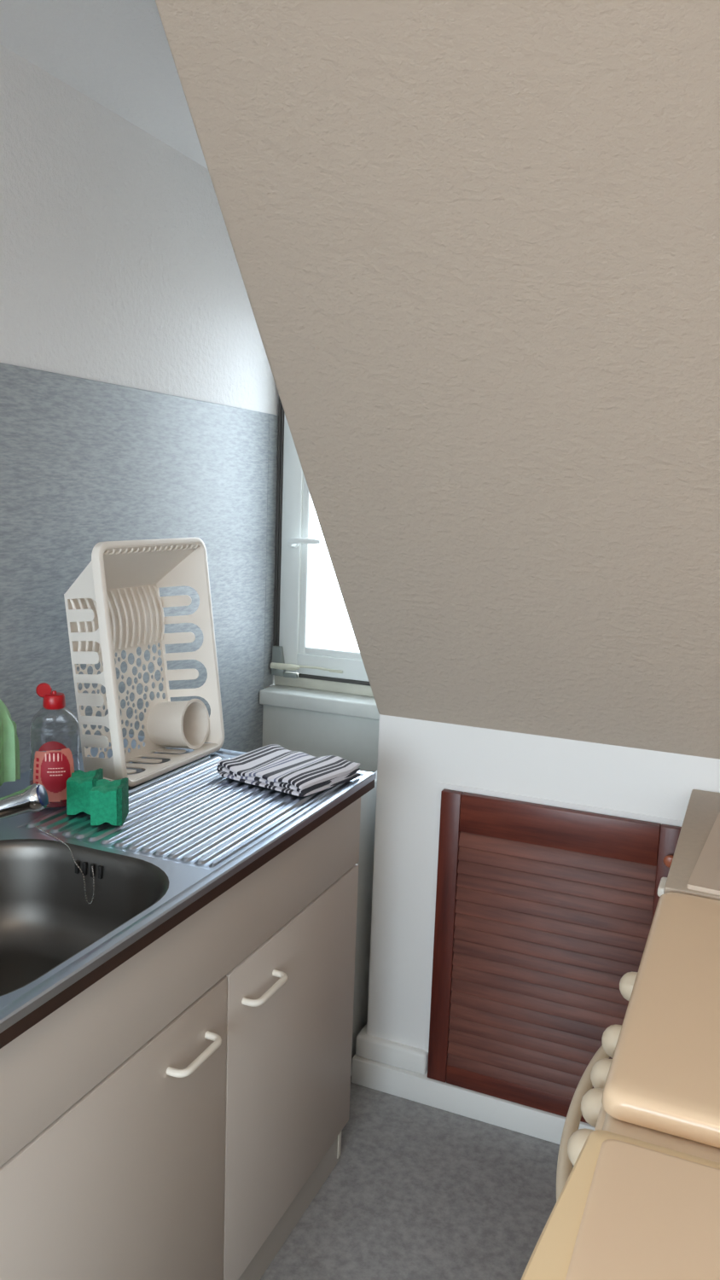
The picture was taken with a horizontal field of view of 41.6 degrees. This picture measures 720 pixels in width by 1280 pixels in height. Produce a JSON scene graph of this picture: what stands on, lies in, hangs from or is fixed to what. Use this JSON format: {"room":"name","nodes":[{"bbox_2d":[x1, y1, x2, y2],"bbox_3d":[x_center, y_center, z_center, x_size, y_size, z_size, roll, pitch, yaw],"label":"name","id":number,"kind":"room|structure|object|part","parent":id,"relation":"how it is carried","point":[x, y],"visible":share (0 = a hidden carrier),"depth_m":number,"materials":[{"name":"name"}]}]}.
{"room":"attic kitchen","nodes":[
{"label":"attic kitchen","id":0,"kind":"room"},
{"bbox_2d":[0,0,208,168],"bbox_3d":[-0.149,-0.842,0.351,2.050,0.080,4.350,6,9,23],"label":"ceiling","id":1,"kind":"structure","parent":0,"point":[117,54],"depth_m":1.63,"materials":[{"name":"white paint"}]},
{"bbox_2d":[0,44,279,688],"bbox_3d":[-1.063,0.162,0.941,0.100,2.147,4.250,6,9,23],"label":"wall","id":2,"kind":"structure","parent":0,"point":[119,265],"depth_m":1.92,"materials":[{"name":"white paint"}]},
{"bbox_2d":[0,362,268,773],"bbox_3d":[-0.867,0.231,1.288,0.005,1.321,3.019,6,9,23],"label":"backsplash","id":3,"kind":"structure","parent":2,"relation":"attached to","point":[84,463],"depth_m":1.99,"materials":[{"name":"grey laminate"}]},
{"bbox_2d":[263,413,278,686],"bbox_3d":[-0.250,-0.242,2.643,0.005,0.754,0.053,6,9,23],"label":"backsplash","id":4,"kind":"structure","parent":2,"relation":"attached to","point":[273,419],"depth_m":2.64,"materials":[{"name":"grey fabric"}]},
{"bbox_2d":[259,1076,574,1279],"bbox_3d":[-0.227,1.348,0.686,2.050,0.060,4.350,6,9,23],"label":"floor","id":5,"kind":"structure","parent":0,"point":[416,1190],"depth_m":1.93,"materials":[{"name":"grey carpet"}]},
{"bbox_2d":[0,797,360,1279],"bbox_3d":[-0.542,0.775,1.381,0.570,0.840,1.510,6,9,23],"label":"base cabinet","id":6,"kind":"object","parent":5,"relation":"on","point":[177,1117],"visible":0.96,"depth_m":1.41,"materials":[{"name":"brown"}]},
{"bbox_3d":[-0.321,0.833,1.288,0.019,0.571,0.497,6,9,23],"label":"cabinet door","id":7,"kind":"part","parent":6,"relation":"part of","materials":[{"name":"beige laminate"}]},
{"bbox_2d":[0,733,375,1048],"bbox_3d":[-0.541,0.409,1.327,0.594,0.160,1.503,6,9,23],"label":"countertop","id":8,"kind":"structure","parent":6,"relation":"on","point":[190,833],"depth_m":1.46,"materials":[{"name":"silver metal"}]},
{"bbox_2d":[0,698,20,785],"bbox_3d":[-0.617,0.160,1.555,0.075,0.167,0.121,6,9,23],"label":"bottle","id":9,"kind":"object","parent":8,"relation":"on","point":[9,746],"visible":1,"depth_m":1.57,"materials":[{"name":"green plastic"}]},
{"bbox_2d":[0,783,48,820],"bbox_3d":[-0.571,0.199,1.498,0.203,0.210,0.188,6,9,23],"label":"tap","id":10,"kind":"object","parent":8,"relation":"on","point":[34,797],"visible":0.77,"depth_m":1.45,"materials":[{"name":"silver metal"}]},
{"bbox_2d":[29,682,74,807],"bbox_3d":[-0.520,0.177,1.618,0.084,0.212,0.055,-1,9,-20],"label":"bottle","id":11,"kind":"object","parent":8,"relation":"on","point":[52,770],"visible":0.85,"depth_m":1.60,"materials":[{"name":"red plastic"}]},
{"bbox_2d":[35,757,39,783],"bbox_3d":[-0.544,0.227,1.601,0.006,0.057,0.002,6,9,23],"label":"print","id":12,"kind":"object","parent":11,"relation":"attached to","point":[37,759],"depth_m":1.60,"materials":[{"name":"red paper"}]},
{"bbox_3d":[-0.534,0.085,1.601,0.025,0.025,0.012,-2,10,-25],"label":"cap lid","id":13,"kind":"part","parent":11,"relation":"part of","materials":[{"name":"red plastic"}]},
{"bbox_2d":[45,753,65,775],"bbox_3d":[-0.514,0.210,1.598,0.033,0.039,0.003,0,9,-12],"label":"print","id":14,"kind":"object","parent":11,"relation":"on","point":[55,763],"depth_m":1.60,"materials":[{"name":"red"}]},
{"bbox_2d":[34,826,94,904],"bbox_3d":[-0.464,0.350,1.474,0.163,0.084,0.013,9,11,39],"label":"chain","id":15,"kind":"object","parent":8,"relation":"hanging from","point":[92,869],"visible":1,"depth_m":1.44,"materials":[{"name":"silver metal"}]},
{"bbox_2d":[66,768,103,814],"bbox_3d":[-0.465,0.256,1.605,0.051,0.064,0.065,1,9,-8],"label":"sponge","id":16,"kind":"object","parent":8,"relation":"on","point":[79,785],"visible":0.73,"depth_m":1.57,"materials":[{"name":"green plastic"}]},
{"bbox_2d":[0,838,169,996],"bbox_3d":[-0.494,0.425,1.245,0.379,0.156,0.468,6,9,23],"label":"basin","id":17,"kind":"object","parent":8,"relation":"in","point":[48,923],"depth_m":1.44,"materials":[{"name":"grey metal"}]},
{"bbox_2d":[90,777,128,826],"bbox_3d":[-0.411,0.265,1.559,0.051,0.064,0.065,1,9,-5],"label":"sponge","id":18,"kind":"object","parent":8,"relation":"on","point":[109,800],"visible":1,"depth_m":1.53,"materials":[{"name":"green plastic"}]},
{"bbox_2d":[64,537,224,786],"bbox_3d":[-0.419,0.026,1.862,0.164,0.448,0.347,6,9,23],"label":"dish rack","id":19,"kind":"object","parent":8,"relation":"on","point":[115,604],"visible":0.98,"depth_m":1.91,"materials":[{"name":"white plastic"}]},
{"bbox_2d":[146,698,209,749],"bbox_3d":[-0.380,0.171,1.977,0.102,0.108,0.104,6,9,23],"label":"cup","id":20,"kind":"object","parent":19,"relation":"on","point":[182,724],"depth_m":1.96,"materials":[{"name":"white ceramic"}]},
{"bbox_2d":[215,744,360,797],"bbox_3d":[-0.136,0.247,1.836,0.218,0.034,0.187,8,10,34],"label":"tea towel","id":21,"kind":"object","parent":8,"relation":"on","point":[273,766],"visible":1,"depth_m":1.80,"materials":[{"name":"fabric"}]},
{"bbox_3d":[-0.237,0.600,1.373,0.036,0.011,0.111,6,9,23],"label":"bow handle","id":22,"kind":"part","parent":6,"relation":"part of","materials":[{"name":"white plastic"}]},
{"bbox_3d":[-0.154,0.574,1.563,0.036,0.011,0.113,6,9,23],"label":"bow handle","id":23,"kind":"part","parent":6,"relation":"part of","materials":[{"name":"white plastic"}]},
{"bbox_3d":[-0.121,0.770,1.749,0.019,0.571,0.508,6,9,23],"label":"cabinet door","id":24,"kind":"part","parent":6,"relation":"part of","materials":[{"name":"beige laminate"}]},
{"bbox_2d":[350,770,377,1076],"bbox_3d":[-0.009,0.707,2.322,0.034,0.728,0.540,6,9,23],"label":"wall","id":25,"kind":"structure","parent":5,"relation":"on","point":[365,864],"depth_m":2.31,"materials":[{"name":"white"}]},
{"bbox_2d":[520,1129,719,1279],"bbox_3d":[0.346,0.925,0.566,0.612,0.854,0.572,6,9,23],"label":"fridge","id":26,"kind":"object","parent":5,"relation":"on","point":[627,1208],"visible":1,"depth_m":0.75,"materials":[{"name":"beige plastic"}]},
{"bbox_2d":[556,892,719,1201],"bbox_3d":[0.561,0.849,1.118,0.648,0.852,0.580,6,9,23],"label":"stove","id":27,"kind":"object","parent":5,"relation":"on","point":[660,1084],"visible":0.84,"depth_m":1.03,"materials":[{"name":"beige metal"}]},
{"bbox_3d":[0.228,0.523,0.976,0.030,0.041,0.041,6,9,23],"label":"control knob","id":28,"kind":"part","parent":27,"relation":"part of","materials":[{"name":"beige plastic"}]},
{"bbox_3d":[0.286,0.582,1.168,0.056,0.017,0.442,6,9,23],"label":"oven handle","id":29,"kind":"part","parent":27,"relation":"part of","materials":[{"name":"beige plastic"}]},
{"bbox_3d":[0.258,0.514,1.045,0.030,0.041,0.041,6,9,23],"label":"control knob","id":30,"kind":"part","parent":27,"relation":"part of","materials":[{"name":"beige plastic"}]},
{"bbox_3d":[0.329,0.499,1.153,0.014,0.100,0.548,6,9,23],"label":"control panel","id":31,"kind":"part","parent":27,"relation":"part of","materials":[{"name":"beige ceramic"}]},
{"bbox_3d":[0.283,0.506,1.101,0.030,0.041,0.041,6,9,23],"label":"control knob","id":32,"kind":"part","parent":27,"relation":"part of","materials":[{"name":"beige plastic"}]},
{"bbox_3d":[0.314,0.496,1.174,0.030,0.041,0.041,6,9,23],"label":"control knob","id":33,"kind":"part","parent":27,"relation":"part of","materials":[{"name":"beige plastic"}]},
{"bbox_3d":[0.373,0.478,1.309,0.030,0.041,0.041,6,9,23],"label":"control knob","id":34,"kind":"part","parent":27,"relation":"part of","materials":[{"name":"beige plastic"}]},
{"bbox_3d":[0.609,0.441,1.058,0.584,0.025,0.549,6,9,23],"label":"lid","id":35,"kind":"part","parent":27,"relation":"part of","materials":[{"name":"beige ceramic"}]},
{"bbox_2d":[657,789,719,900],"bbox_3d":[0.808,0.781,1.625,0.610,0.850,0.548,6,9,23],"label":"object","id":36,"kind":"object","parent":5,"relation":"on","point":[703,809],"visible":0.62,"depth_m":1.62,"materials":[{"name":"beige plastic"}]},
{"bbox_3d":[0.526,0.424,1.626,0.025,0.018,0.057,6,9,23],"label":"pull handle","id":37,"kind":"part","parent":36,"relation":"part of","materials":[{"name":"white plastic"}]},
{"bbox_2d":[686,811,719,895],"bbox_3d":[0.728,0.361,1.511,0.340,0.007,0.390,6,10,27],"label":"flat board","id":38,"kind":"object","parent":36,"relation":"on","point":[705,877],"visible":1,"depth_m":1.48,"materials":[{"name":"beige"}]},
{"bbox_2d":[155,0,719,759],"bbox_3d":[0.595,-0.344,1.609,1.364,1.232,1.457,6,9,23],"label":"sloped ceiling","id":39,"kind":"structure","parent":0,"point":[475,244],"depth_m":1.38,"materials":[{"name":"beige paint"}]},
{"bbox_2d":[366,714,719,1072],"bbox_3d":[0.749,0.653,2.210,1.364,0.921,0.490,6,9,23],"label":"wall","id":40,"kind":"structure","parent":0,"point":[414,755],"depth_m":2.15,"materials":[{"name":"white paint"}]},
{"bbox_2d":[262,704,378,772],"bbox_3d":[-0.013,-0.058,2.625,0.486,2.147,0.160,6,9,23],"label":"wall","id":41,"kind":"structure","parent":40,"relation":"in","point":[352,739],"depth_m":2.62,"materials":[{"name":"paint"}]},
{"bbox_2d":[259,684,379,720],"bbox_3d":[-0.041,0.175,2.608,0.480,0.042,0.112,6,9,23],"label":"window sill","id":42,"kind":"structure","parent":41,"relation":"attached to","point":[364,706],"depth_m":2.59,"materials":[{"name":"paint"}]},
{"bbox_2d":[269,395,373,696],"bbox_3d":[-0.005,-0.407,2.560,0.477,1.124,0.126,6,9,23],"label":"window","id":43,"kind":"structure","parent":41,"relation":"attached to","point":[295,662],"depth_m":2.65,"materials":[{"name":"paint"}]},
{"bbox_3d":[-0.187,-0.267,2.617,0.028,0.028,0.036,6,9,23],"label":"handle","id":44,"kind":"part","parent":43,"relation":"part of","materials":[{"name":"white metal"}]},
{"bbox_3d":[-0.153,-0.268,2.584,0.097,0.020,0.018,6,9,23],"label":"lever","id":45,"kind":"part","parent":43,"relation":"part of","materials":[{"name":"white metal"}]},
{"bbox_3d":[-0.110,0.081,2.637,0.135,0.010,0.009,6,9,23],"label":"stay arm","id":46,"kind":"part","parent":43,"relation":"part of","materials":[{"name":"beige metal"}]},
{"bbox_3d":[0.005,-0.410,2.583,0.476,1.124,0.074,6,9,23],"label":"frame","id":47,"kind":"part","parent":43,"relation":"part of","materials":[{"name":"paint"}]},
{"bbox_2d":[351,1024,595,1144],"bbox_3d":[0.631,1.076,2.064,1.388,0.122,0.076,6,9,23],"label":"baseboard","id":48,"kind":"structure","parent":40,"relation":"attached to","point":[414,1086],"depth_m":2.23,"materials":[{"name":"white paint"}]},
{"bbox_2d":[424,781,683,1051],"bbox_3d":[0.422,0.671,2.084,0.562,0.657,0.002,6,9,23],"label":"trim","id":49,"kind":"structure","parent":40,"relation":"attached to","point":[440,785],"depth_m":2.11,"materials":[{"name":"white paint"}]},
{"bbox_2d":[427,788,681,1123],"bbox_3d":[0.406,0.706,2.071,0.519,0.698,0.046,6,9,23],"label":"louvered door","id":50,"kind":"structure","parent":40,"relation":"in","point":[542,911],"depth_m":2.09,"materials":[{"name":"brown wood"}]},
{"bbox_3d":[0.399,1.027,2.132,0.425,0.046,0.021,6,9,23],"label":"rail","id":51,"kind":"part","parent":50,"relation":"part of","materials":[{"name":"brown wood"}]},
{"bbox_3d":[0.421,0.402,2.036,0.425,0.086,0.021,6,9,23],"label":"rail","id":52,"kind":"part","parent":50,"relation":"part of","materials":[{"name":"brown wood"}]},
{"bbox_3d":[0.630,0.448,1.927,0.026,0.026,0.025,6,9,23],"label":"round knob","id":53,"kind":"part","parent":50,"relation":"part of","materials":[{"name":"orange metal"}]}
]}

